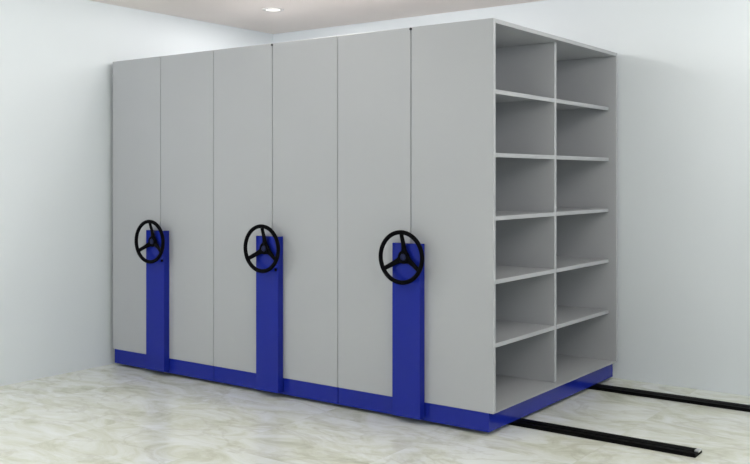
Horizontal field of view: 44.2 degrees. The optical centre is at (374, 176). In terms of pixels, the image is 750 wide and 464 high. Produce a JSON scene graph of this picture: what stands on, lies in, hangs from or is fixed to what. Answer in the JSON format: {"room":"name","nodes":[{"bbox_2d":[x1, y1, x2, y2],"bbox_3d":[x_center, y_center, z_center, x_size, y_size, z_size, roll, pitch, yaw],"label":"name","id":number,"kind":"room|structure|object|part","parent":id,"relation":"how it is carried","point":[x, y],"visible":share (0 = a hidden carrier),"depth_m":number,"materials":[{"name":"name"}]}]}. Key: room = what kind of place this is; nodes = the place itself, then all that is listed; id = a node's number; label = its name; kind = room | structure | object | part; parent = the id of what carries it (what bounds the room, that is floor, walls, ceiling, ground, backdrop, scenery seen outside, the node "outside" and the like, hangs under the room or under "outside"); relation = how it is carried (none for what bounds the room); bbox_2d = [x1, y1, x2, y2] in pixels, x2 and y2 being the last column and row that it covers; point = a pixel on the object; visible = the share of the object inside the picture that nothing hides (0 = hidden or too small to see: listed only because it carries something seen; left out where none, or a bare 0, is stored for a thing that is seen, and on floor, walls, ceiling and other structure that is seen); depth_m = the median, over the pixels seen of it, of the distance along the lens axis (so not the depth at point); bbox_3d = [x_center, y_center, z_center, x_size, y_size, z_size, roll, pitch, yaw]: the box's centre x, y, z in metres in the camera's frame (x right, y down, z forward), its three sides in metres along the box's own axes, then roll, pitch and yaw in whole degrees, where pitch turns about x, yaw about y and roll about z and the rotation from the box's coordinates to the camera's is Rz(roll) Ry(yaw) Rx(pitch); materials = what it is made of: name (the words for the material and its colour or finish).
{"room":"archive storage room","nodes":[
{"label":"archive storage room","id":0,"kind":"room"},
{"bbox_2d":[0,0,272,385],"bbox_3d":[-3.264,0.055,5.191,0.100,2.680,7.790,0,0,36],"label":"wall","id":1,"kind":"structure","parent":0,"point":[57,57],"depth_m":6.52,"materials":[{"name":"paint"}]},
{"bbox_2d":[89,0,544,33],"bbox_3d":[-0.226,-1.335,2.958,7.640,0.100,7.990,0,0,36],"label":"ceiling","id":2,"kind":"structure","parent":0,"point":[297,15],"depth_m":7.12,"materials":[{"name":"paint"}]},
{"bbox_2d":[262,8,283,11],"bbox_3d":[-0.781,-1.282,7.083,0.168,0.006,0.168,0,0,36],"label":"recessed light","id":3,"kind":"object","parent":2,"relation":"in","point":[263,9],"visible":1,"depth_m":7.06,"materials":[{"name":"white"}]},
{"bbox_2d":[0,363,749,463],"bbox_3d":[-0.226,1.445,2.958,7.640,0.100,7.990,0,0,36],"label":"floor","id":4,"kind":"structure","parent":0,"point":[116,413],"depth_m":5.06,"materials":[{"name":"stone"}]},
{"bbox_2d":[113,50,213,380],"bbox_3d":[-1.032,0.261,7.177,1.063,2.228,1.855,0,0,36],"label":"shelving unit","id":5,"kind":"object","parent":4,"relation":"on","point":[163,106],"visible":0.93,"depth_m":6.46,"materials":[{"name":"grey metal"}]},
{"bbox_3d":[-1.723,0.209,6.687,0.529,2.123,0.025,0,0,36],"label":"panel","id":6,"kind":"part","parent":5,"relation":"part of","materials":[{"name":"grey metal"}]},
{"bbox_3d":[-1.293,0.209,6.371,0.529,2.123,0.025,0,0,36],"label":"panel","id":7,"kind":"part","parent":5,"relation":"part of","materials":[{"name":"grey metal"}]},
{"bbox_2d":[214,36,338,403],"bbox_3d":[-0.172,0.261,6.545,1.063,2.228,1.855,0,0,36],"label":"shelving unit","id":8,"kind":"object","parent":4,"relation":"on","point":[276,104],"visible":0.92,"depth_m":5.83,"materials":[{"name":"grey metal"}]},
{"bbox_3d":[-0.863,0.209,6.055,0.529,2.123,0.025,0,0,36],"label":"panel","id":9,"kind":"part","parent":8,"relation":"part of","materials":[{"name":"grey metal"}]},
{"bbox_3d":[-0.433,0.209,5.739,0.529,2.123,0.025,0,0,36],"label":"panel","id":10,"kind":"part","parent":8,"relation":"part of","materials":[{"name":"grey metal"}]},
{"bbox_2d":[338,18,616,431],"bbox_3d":[0.689,0.261,5.913,1.065,2.228,1.855,0,0,36],"label":"shelving unit","id":11,"kind":"object","parent":4,"relation":"on","point":[477,159],"visible":1,"depth_m":5.43,"materials":[{"name":"grey metal"}]},
{"bbox_3d":[-0.004,0.209,5.423,0.529,2.123,0.025,0,0,36],"label":"panel","id":12,"kind":"part","parent":11,"relation":"part of","materials":[{"name":"grey metal"}]},
{"bbox_3d":[0.427,0.209,5.106,0.531,2.123,0.025,0,0,36],"label":"panel","id":13,"kind":"part","parent":11,"relation":"part of","materials":[{"name":"grey metal"}]},
{"bbox_3d":[0.664,-0.470,5.471,0.474,0.024,0.842,0,0,36],"label":"shelf","id":14,"kind":"part","parent":11,"relation":"part of","materials":[{"name":"grey metal"}]},
{"bbox_3d":[0.664,-0.121,5.471,0.474,0.024,0.842,0,0,36],"label":"shelf","id":15,"kind":"part","parent":11,"relation":"part of","materials":[{"name":"grey metal"}]},
{"bbox_3d":[0.664,0.228,5.471,0.474,0.024,0.842,0,0,36],"label":"shelf","id":16,"kind":"part","parent":11,"relation":"part of","materials":[{"name":"grey metal"}]},
{"bbox_3d":[0.664,0.577,5.471,0.474,0.024,0.842,0,0,36],"label":"shelf","id":17,"kind":"part","parent":11,"relation":"part of","materials":[{"name":"grey metal"}]},
{"bbox_3d":[0.664,0.926,5.471,0.474,0.024,0.842,0,0,36],"label":"shelf","id":18,"kind":"part","parent":11,"relation":"part of","materials":[{"name":"grey metal"}]},
{"bbox_3d":[0.722,-0.840,5.957,1.064,0.024,1.695,0,0,36],"label":"panel","id":19,"kind":"part","parent":11,"relation":"part of","materials":[{"name":"grey metal"}]},
{"bbox_3d":[1.174,-0.470,6.165,0.474,0.024,0.825,0,0,36],"label":"shelf","id":20,"kind":"part","parent":11,"relation":"part of","materials":[{"name":"grey metal"}]},
{"bbox_3d":[1.174,-0.121,6.165,0.474,0.024,0.825,0,0,36],"label":"shelf","id":21,"kind":"part","parent":11,"relation":"part of","materials":[{"name":"grey metal"}]},
{"bbox_3d":[1.174,0.228,6.165,0.474,0.024,0.825,0,0,36],"label":"shelf","id":22,"kind":"part","parent":11,"relation":"part of","materials":[{"name":"grey metal"}]},
{"bbox_3d":[1.174,0.577,6.165,0.474,0.024,0.825,0,0,36],"label":"shelf","id":23,"kind":"part","parent":11,"relation":"part of","materials":[{"name":"grey metal"}]},
{"bbox_3d":[1.174,0.926,6.165,0.474,0.024,0.825,0,0,36],"label":"shelf","id":24,"kind":"part","parent":11,"relation":"part of","materials":[{"name":"grey metal"}]},
{"bbox_3d":[1.446,0.209,6.492,0.531,2.123,0.025,0,0,36],"label":"panel","id":25,"kind":"part","parent":11,"relation":"part of","materials":[{"name":"grey metal"}]},
{"bbox_2d":[508,418,701,457],"bbox_3d":[-0.070,1.383,5.870,4.203,0.023,0.111,0,0,36],"label":"rail","id":26,"kind":"object","parent":4,"relation":"on","point":[526,423],"visible":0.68,"depth_m":4.88,"materials":[{"name":"black metal"}]},
{"bbox_2d":[586,384,749,411],"bbox_3d":[1.631,1.385,5.975,6.820,0.020,0.111,0,0,36],"label":"rail","id":27,"kind":"object","parent":4,"relation":"on","point":[601,387],"visible":0.22,"depth_m":5.78,"materials":[{"name":"black metal"}]},
{"bbox_2d":[273,0,749,395],"bbox_3d":[2.110,0.055,6.137,7.640,2.680,0.100,0,0,36],"label":"wall","id":28,"kind":"structure","parent":0,"point":[683,66],"depth_m":6.15,"materials":[{"name":"paint"}]}
]}

